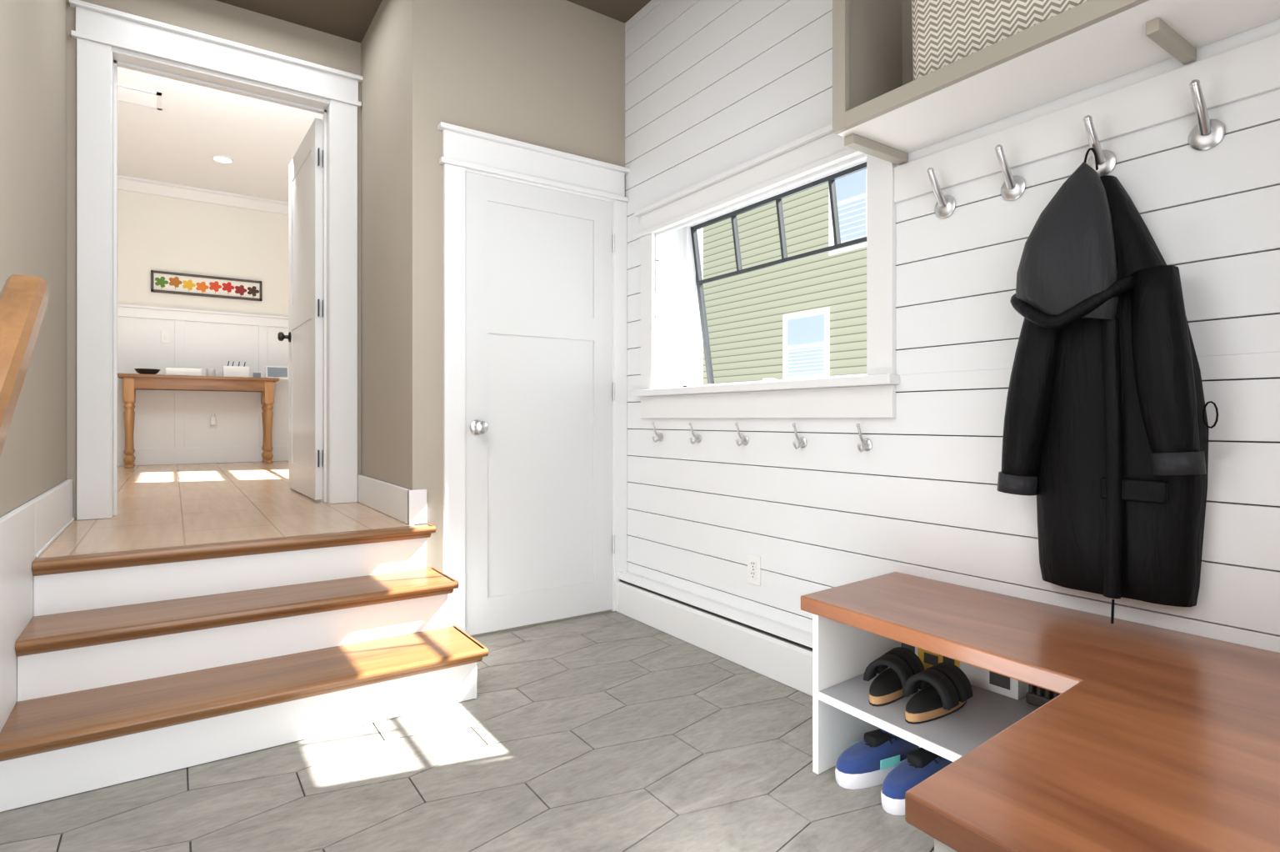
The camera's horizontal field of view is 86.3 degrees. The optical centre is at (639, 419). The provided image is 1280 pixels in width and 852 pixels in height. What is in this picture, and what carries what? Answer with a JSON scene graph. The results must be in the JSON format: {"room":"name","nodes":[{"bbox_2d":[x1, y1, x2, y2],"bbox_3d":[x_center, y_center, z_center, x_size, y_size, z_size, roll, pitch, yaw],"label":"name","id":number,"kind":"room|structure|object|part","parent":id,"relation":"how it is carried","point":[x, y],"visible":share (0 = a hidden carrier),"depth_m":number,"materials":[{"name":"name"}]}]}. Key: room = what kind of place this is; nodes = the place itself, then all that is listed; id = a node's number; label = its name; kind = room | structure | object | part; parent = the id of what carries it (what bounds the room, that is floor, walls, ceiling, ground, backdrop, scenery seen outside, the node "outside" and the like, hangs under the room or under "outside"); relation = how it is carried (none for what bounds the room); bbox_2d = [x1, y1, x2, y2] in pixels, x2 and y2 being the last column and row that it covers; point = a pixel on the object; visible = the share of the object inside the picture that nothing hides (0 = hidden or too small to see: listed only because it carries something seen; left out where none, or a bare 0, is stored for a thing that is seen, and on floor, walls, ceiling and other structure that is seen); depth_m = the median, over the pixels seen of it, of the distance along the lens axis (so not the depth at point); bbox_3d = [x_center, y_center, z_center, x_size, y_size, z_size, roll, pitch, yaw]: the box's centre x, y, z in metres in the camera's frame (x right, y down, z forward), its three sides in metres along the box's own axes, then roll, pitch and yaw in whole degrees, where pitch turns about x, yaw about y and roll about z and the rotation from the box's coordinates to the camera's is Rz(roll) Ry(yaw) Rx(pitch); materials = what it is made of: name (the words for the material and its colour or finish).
{"room":"mudroom","nodes":[
{"label":"mudroom","id":0,"kind":"room"},
{"bbox_2d":[0,0,66,517],"bbox_3d":[-1.363,-0.500,1.214,0.120,3.120,4.170,0,0,-34],"label":"wall","id":1,"kind":"structure","parent":0,"point":[33,32],"depth_m":2.32,"materials":[{"name":"beige paint"}]},
{"bbox_2d":[0,274,49,456],"bbox_3d":[-0.992,0.148,0.911,0.147,0.929,1.440,0,0,-34],"label":"stair handrail","id":2,"kind":"object","parent":1,"relation":"attached to","point":[24,299],"visible":1,"depth_m":1.33,"materials":[{"name":"brown wood"}]},
{"bbox_2d":[29,479,74,557],"bbox_3d":[-2.199,0.349,2.569,0.025,0.179,0.986,0,0,-34],"label":"baseboard","id":3,"kind":"structure","parent":1,"relation":"attached to","point":[53,507],"depth_m":2.48,"materials":[{"name":"white paint"}]},
{"bbox_2d":[117,189,288,316],"bbox_3d":[-4.578,-0.920,6.775,3.738,2.920,0.140,0,0,-34],"label":"wall","id":4,"kind":"structure","parent":0,"point":[157,232],"depth_m":6.81,"materials":[{"name":"beige paint"}]},
{"bbox_2d":[160,330,170,343],"bbox_3d":[-4.612,-0.800,6.645,0.075,0.120,0.011,0,0,-34],"label":"light switch","id":5,"kind":"object","parent":4,"relation":"attached to","point":[165,335],"visible":1,"depth_m":6.64,"materials":[{"name":"white plastic"}]},
{"bbox_2d":[117,304,288,465],"bbox_3d":[-4.483,-0.322,6.727,3.600,1.521,0.044,0,0,-34],"label":"wainscoting","id":6,"kind":"structure","parent":4,"relation":"attached to","point":[171,427],"depth_m":6.80,"materials":[{"name":"white paint"}]},
{"bbox_2d":[117,175,288,214],"bbox_3d":[-4.468,-2.225,6.705,3.600,0.110,0.100,0,0,-34],"label":"crown molding","id":7,"kind":"structure","parent":4,"relation":"attached to","point":[124,182],"depth_m":6.77,"materials":[{"name":"white paint"}]},
{"bbox_2d":[150,270,262,300],"bbox_3d":[-4.322,-1.333,6.846,0.940,0.205,0.030,0,0,-34],"label":"art","id":8,"kind":"object","parent":4,"relation":"attached to","point":[161,281],"visible":1,"depth_m":6.83,"materials":[{"name":"multicoloured"}]},
{"bbox_2d":[208,413,217,429],"bbox_3d":[-4.279,0.020,6.849,0.075,0.160,0.050,0,0,-34],"label":"plug-in air freshener","id":9,"kind":"object","parent":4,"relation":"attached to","point":[212,420],"visible":1,"depth_m":6.84,"materials":[{"name":"white plastic"}]},
{"bbox_2d":[66,0,360,519],"bbox_3d":[-2.126,-0.660,3.294,3.618,3.440,0.125,0,0,-34],"label":"wall","id":10,"kind":"structure","parent":0,"point":[212,17],"depth_m":3.23,"materials":[{"name":"beige paint"}]},
{"bbox_2d":[69,0,362,519],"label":"door","id":11,"kind":"structure","parent":10,"relation":"in","point":[322,337],"depth_m":3.43,"materials":[{"name":"white paint"}]},
{"bbox_3d":[-1.958,-0.587,3.984,0.057,2.030,0.841,0,0,-34],"label":"panel","id":12,"kind":"part","parent":11,"relation":"part of","materials":[{"name":"white paint"}]},
{"bbox_2d":[117,66,322,201],"bbox_3d":[-3.334,-2.340,5.124,3.928,0.120,4.270,0,0,-34],"label":"ceiling","id":13,"kind":"structure","parent":0,"point":[176,144],"depth_m":5.52,"materials":[{"name":"white paint"}]},
{"bbox_2d":[117,83,162,110],"bbox_3d":[-3.591,-2.274,4.784,0.400,0.012,0.300,0,0,-34],"label":"ceiling vent","id":14,"kind":"object","parent":13,"relation":"in","point":[126,93],"visible":0.61,"depth_m":4.82,"materials":[{"name":"white paint"}]},
{"bbox_2d":[210,155,234,163],"bbox_3d":[-3.657,-2.275,5.987,0.170,0.010,0.170,0,0,-34],"label":"recessed light","id":15,"kind":"object","parent":13,"relation":"in","point":[223,159],"visible":1,"depth_m":5.98,"materials":[{"name":"white paint"}]},
{"bbox_2d":[35,460,413,558],"bbox_3d":[-3.050,0.450,4.646,3.618,0.020,5.380,0,0,-34],"label":"floor","id":16,"kind":"structure","parent":0,"point":[160,505],"depth_m":3.27,"materials":[{"name":"brown wood"}]},
{"bbox_2d":[117,373,279,468],"bbox_3d":[-4.238,0.015,6.608,1.290,0.849,0.420,0,0,-34],"label":"console table","id":17,"kind":"object","parent":16,"relation":"on","point":[132,382],"visible":0.99,"depth_m":6.45,"materials":[{"name":"brown wood"}]},
{"bbox_2d":[134,368,160,374],"bbox_3d":[-4.583,-0.438,6.360,0.200,0.055,0.200,0,0,-34],"label":"bowl","id":18,"kind":"object","parent":17,"relation":"on","point":[142,371],"visible":0.84,"depth_m":6.30,"materials":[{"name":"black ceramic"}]},
{"bbox_2d":[165,367,201,375],"bbox_3d":[-4.352,-0.446,6.518,0.280,0.070,0.260,0,0,-34],"label":"serving tray","id":19,"kind":"object","parent":17,"relation":"on","point":[169,371],"visible":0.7,"depth_m":6.41,"materials":[{"name":"white plastic"}]},
{"bbox_2d":[206,367,219,375],"bbox_3d":[-4.161,-0.453,6.642,0.095,0.085,0.076,0,0,-2],"label":"coffee mug","id":20,"kind":"object","parent":17,"relation":"on","point":[210,372],"visible":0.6,"depth_m":6.61,"materials":[{"name":"white ceramic"}]},
{"bbox_2d":[222,360,249,376],"bbox_3d":[-3.997,-0.492,6.760,0.220,0.162,0.140,0,0,-34],"label":"desk organizer","id":21,"kind":"object","parent":17,"relation":"on","point":[227,371],"visible":0.83,"depth_m":6.71,"materials":[{"name":"white plastic"}]},
{"bbox_2d":[251,371,261,377],"bbox_3d":[-3.881,-0.446,6.918,0.090,0.070,0.051,0,0,-34],"label":"framed photo","id":22,"kind":"object","parent":17,"relation":"on","point":[254,374],"visible":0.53,"depth_m":6.89,"materials":[{"name":"white plastic"}]},
{"bbox_2d":[253,372,260,377],"bbox_3d":[-3.866,-0.446,6.897,0.070,0.050,0.001,0,0,-34],"label":"print","id":23,"kind":"object","parent":22,"relation":"attached to","point":[255,374],"depth_m":6.90},
{"bbox_2d":[265,365,288,379],"bbox_3d":[-3.707,-0.476,6.983,0.210,0.130,0.078,0,0,-34],"label":"smart display","id":24,"kind":"object","parent":17,"relation":"on","point":[281,372],"visible":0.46,"depth_m":6.96,"materials":[{"name":"white plastic"}]},
{"bbox_2d":[360,0,404,487],"bbox_3d":[-1.208,-0.500,3.343,0.120,3.120,0.830,0,0,-34],"label":"wall","id":25,"kind":"structure","parent":0,"point":[382,44],"depth_m":3.26,"materials":[{"name":"beige paint"}]},
{"bbox_2d":[357,474,426,524],"bbox_3d":[-1.202,0.367,3.260,0.075,0.144,0.970,0,0,-34],"label":"baseboard","id":26,"kind":"structure","parent":25,"relation":"attached to","point":[407,506],"depth_m":3.04,"materials":[{"name":"white paint"}]},
{"bbox_2d":[215,0,650,42],"bbox_3d":[-0.338,-2.070,1.915,2.603,0.120,4.170,0,0,-34],"label":"ceiling","id":27,"kind":"structure","parent":0,"point":[348,19],"depth_m":3.36,"materials":[{"name":"beige paint"}]},
{"bbox_2d":[0,610,934,851],"bbox_3d":[-0.104,1.010,1.572,2.603,0.100,3.340,0,0,-34],"label":"floor","id":28,"kind":"structure","parent":0,"point":[611,731],"depth_m":1.82,"materials":[{"name":"grey tile"}]},
{"bbox_2d":[0,501,488,811],"bbox_3d":[-1.024,0.609,1.954,1.271,0.698,1.428,0,0,-34],"label":"staircase","id":29,"kind":"structure","parent":28,"relation":"on","point":[117,667],"depth_m":2.13,"materials":[{"name":"white paint"}]},
{"bbox_2d":[835,728,921,789],"bbox_3d":[0.648,0.898,1.852,0.293,0.123,0.114,0,0,-34],"label":"sneaker","id":30,"kind":"object","parent":28,"relation":"on","point":[867,762],"visible":0.62,"depth_m":1.80,"materials":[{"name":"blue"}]},
{"bbox_2d":[880,747,952,814],"bbox_3d":[0.723,0.898,1.744,0.296,0.123,0.108,0,0,-34],"label":"sneaker","id":31,"kind":"object","parent":28,"relation":"on","point":[920,763],"visible":0.38,"depth_m":1.70,"materials":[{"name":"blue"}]},
{"bbox_2d":[800,571,1279,851],"bbox_3d":[0.769,0.721,1.218,1.139,0.477,1.525,0,0,-34],"label":"storage bench","id":32,"kind":"object","parent":28,"relation":"on","point":[1154,738],"visible":0.97,"depth_m":1.14,"materials":[{"name":"brown wood"}]},
{"bbox_2d":[863,646,924,705],"bbox_3d":[0.685,0.686,1.851,0.121,0.097,0.265,0,0,42],"label":"sandal","id":33,"kind":"object","parent":32,"relation":"on","point":[887,687],"visible":0.84,"depth_m":1.82,"materials":[{"name":"black"}]},
{"bbox_2d":[819,665,1039,755],"bbox_3d":[0.842,0.745,1.684,0.467,0.020,0.742,0,0,-34],"label":"shoe shelf","id":34,"kind":"object","parent":32,"relation":"attached to","point":[987,713],"depth_m":1.70,"materials":[{"name":"grey wood"}]},
{"bbox_2d":[901,661,973,723],"bbox_3d":[0.750,0.686,1.738,0.265,0.097,0.121,0,0,-40],"label":"sandal","id":35,"kind":"object","parent":32,"relation":"on","point":[950,689],"visible":1,"depth_m":1.71,"materials":[{"name":"black"}]},
{"bbox_2d":[901,642,1028,699],"bbox_3d":[0.912,0.688,1.942,0.056,0.091,0.345,0,0,-34],"label":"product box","id":36,"kind":"object","parent":32,"relation":"on","point":[992,681],"visible":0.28,"depth_m":1.86,"materials":[{"name":"white"}]},
{"bbox_2d":[1025,683,1060,706],"bbox_3d":[1.052,0.706,1.732,0.055,0.055,0.120,0,0,-34],"label":"brush","id":37,"kind":"object","parent":32,"relation":"on","point":[1037,696],"visible":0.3,"depth_m":1.74,"materials":[{"name":"grey plastic"}]},
{"bbox_2d":[404,0,625,636],"bbox_3d":[-0.542,-0.500,3.223,1.083,3.120,0.120,0,0,-34],"label":"wall","id":38,"kind":"structure","parent":0,"point":[550,74],"depth_m":2.98,"materials":[{"name":"beige paint"}]},
{"bbox_2d":[437,121,629,634],"bbox_3d":[-0.453,-0.151,3.175,0.963,2.218,0.106,0,0,-34],"label":"door","id":39,"kind":"structure","parent":38,"relation":"in","point":[535,237],"depth_m":3.17,"materials":[{"name":"white paint"}]},
{"bbox_3d":[-0.459,-0.067,3.213,0.757,2.030,0.035,0,0,-34],"label":"panel","id":40,"kind":"part","parent":39,"relation":"part of","materials":[{"name":"white paint"}]},
{"bbox_3d":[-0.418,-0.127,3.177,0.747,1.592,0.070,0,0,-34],"label":"knob","id":41,"kind":"part","parent":39,"relation":"part of","materials":[{"name":"silver metal"}]},
{"bbox_2d":[625,0,1279,652],"bbox_3d":[-0.588,-0.660,4.402,0.208,3.440,8.560,0,0,-34],"label":"wall","id":42,"kind":"structure","parent":0,"point":[712,87],"depth_m":2.08,"materials":[{"name":"white paint"}]},
{"bbox_2d":[651,422,663,442],"bbox_3d":[0.076,0.061,3.199,0.052,0.095,0.040,0,0,-34],"label":"double hook","id":43,"kind":"object","parent":42,"relation":"attached to","point":[660,437],"visible":1,"depth_m":3.20,"materials":[{"name":"silver metal"}]},
{"bbox_2d":[688,422,700,444],"bbox_3d":[0.233,0.061,2.969,0.052,0.095,0.040,0,0,-34],"label":"double hook","id":44,"kind":"object","parent":42,"relation":"attached to","point":[697,437],"visible":1,"depth_m":2.97,"materials":[{"name":"silver metal"}]},
{"bbox_2d":[615,570,812,695],"bbox_3d":[0.340,0.862,2.795,0.069,0.196,1.572,0,0,-34],"label":"baseboard heater","id":45,"kind":"object","parent":42,"relation":"attached to","point":[782,652],"visible":0.54,"depth_m":2.76,"materials":[{"name":"white paint"}]},
{"bbox_2d":[735,422,748,446],"bbox_3d":[0.399,0.061,2.725,0.052,0.095,0.040,0,0,-34],"label":"double hook","id":46,"kind":"object","parent":42,"relation":"attached to","point":[744,439],"visible":1,"depth_m":2.72,"materials":[{"name":"silver metal"}]},
{"bbox_2d":[747,553,760,585],"bbox_3d":[0.448,0.592,2.694,0.008,0.116,0.072,0,0,-34],"label":"electrical outlet","id":47,"kind":"object","parent":42,"relation":"attached to","point":[753,561],"visible":1,"depth_m":2.69,"materials":[{"name":"white plastic"}]},
{"bbox_2d":[633,123,899,418],"bbox_3d":[0.529,-0.506,2.826,0.384,1.002,1.455,0,0,-34],"label":"window","id":48,"kind":"structure","parent":42,"relation":"in","point":[872,393],"depth_m":2.63,"materials":[{"name":"white paint"}]},
{"bbox_3d":[0.574,-0.552,2.857,0.053,0.825,1.207,0,0,-34],"label":"frame","id":49,"kind":"part","parent":48,"relation":"part of","materials":[{"name":"white paint"}]},
{"bbox_3d":[0.557,-0.155,2.755,0.040,0.028,0.151,0,0,-34],"label":"operator handle","id":50,"kind":"part","parent":48,"relation":"part of","materials":[{"name":"white paint"}]},
{"bbox_3d":[0.628,-0.539,2.894,0.144,0.810,1.157,0,0,-34],"label":"sash frame","id":51,"kind":"part","parent":48,"relation":"part of","materials":[{"name":"grey metal"}]},
{"bbox_2d":[791,423,806,449],"bbox_3d":[0.571,0.061,2.474,0.052,0.095,0.040,0,0,-34],"label":"double hook","id":52,"kind":"object","parent":42,"relation":"attached to","point":[802,441],"visible":1,"depth_m":2.47,"materials":[{"name":"silver metal"}]},
{"bbox_2d":[855,423,872,452],"bbox_3d":[0.729,0.061,2.243,0.052,0.095,0.040,0,0,-34],"label":"double hook","id":53,"kind":"object","parent":42,"relation":"attached to","point":[867,444],"visible":1,"depth_m":2.24,"materials":[{"name":"silver metal"}]},
{"bbox_2d":[926,167,955,218],"bbox_3d":[0.872,-0.664,2.005,0.085,0.134,0.066,0,0,-34],"label":"coat hook","id":54,"kind":"object","parent":42,"relation":"attached to","point":[945,206],"visible":1,"depth_m":2.01,"materials":[{"name":"silver metal"}]},
{"bbox_3d":[0.813,-0.525,2.199,0.001,2.970,3.100,0,0,-34],"label":"gap backing panel","id":55,"kind":"part","parent":42,"relation":"part of","materials":[{"name":"grey wood"}]},
{"bbox_2d":[995,144,1025,200],"bbox_3d":[0.984,-0.664,1.841,0.085,0.134,0.066,0,0,-34],"label":"coat hook","id":56,"kind":"object","parent":42,"relation":"attached to","point":[1013,187],"visible":1,"depth_m":1.84,"materials":[{"name":"silver metal"}]},
{"bbox_2d":[832,0,1279,203],"bbox_3d":[1.111,-1.028,1.451,0.315,0.685,1.522,0,0,-34],"label":"cubby shelf","id":57,"kind":"object","parent":42,"relation":"attached to","point":[879,110],"visible":0.99,"depth_m":1.69,"materials":[{"name":"beige paint"}]},
{"bbox_2d":[911,0,1088,80],"bbox_3d":[0.954,-0.995,1.689,0.272,0.290,0.504,0,0,-34],"label":"wicker basket","id":58,"kind":"object","parent":57,"relation":"on","point":[945,32],"visible":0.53,"depth_m":1.68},
{"bbox_2d":[1083,115,1116,176],"bbox_3d":[1.105,-0.664,1.664,0.085,0.134,0.066,0,0,-34],"label":"coat hook","id":59,"kind":"object","parent":42,"relation":"attached to","point":[1107,159],"visible":0.92,"depth_m":1.66,"materials":[{"name":"silver metal"}]},
{"bbox_2d":[996,147,1218,623],"bbox_3d":[1.066,-0.093,1.619,0.193,1.127,0.451,0,0,-34],"label":"jacket","id":60,"kind":"object","parent":59,"relation":"hanging from","point":[1106,423],"visible":1,"depth_m":1.57,"materials":[{"name":"black fabric"}]},
{"bbox_2d":[1015,161,1118,319],"bbox_3d":[1.017,-0.422,1.637,0.134,0.391,0.224,0,0,-34],"label":"hood","id":61,"kind":"object","parent":60,"relation":"attached to","point":[1067,269],"depth_m":1.59,"materials":[{"name":"black fabric"}]},
{"bbox_2d":[1188,79,1225,150],"bbox_3d":[1.223,-0.664,1.491,0.085,0.134,0.066,0,0,-34],"label":"coat hook","id":62,"kind":"object","parent":42,"relation":"attached to","point":[1207,133],"visible":1,"depth_m":1.49,"materials":[{"name":"silver metal"}]},
{"label":"outside","id":63,"kind":"structure","parent":0,"visible":0},
{"bbox_2d":[695,168,866,384],"bbox_3d":[7.407,-2.040,6.675,6.025,12.000,14.850,0,0,-34],"label":"neighboring house","id":64,"kind":"structure","parent":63,"point":[806,317],"depth_m":9.24,"materials":[{"name":"wood"}]},
{"bbox_3d":[2.365,-1.905,8.746,0.011,2.670,1.300,0,0,-34],"label":"glazing panel","id":65,"kind":"part","parent":64,"relation":"part of","materials":[{"name":"clear glass"}]}
]}

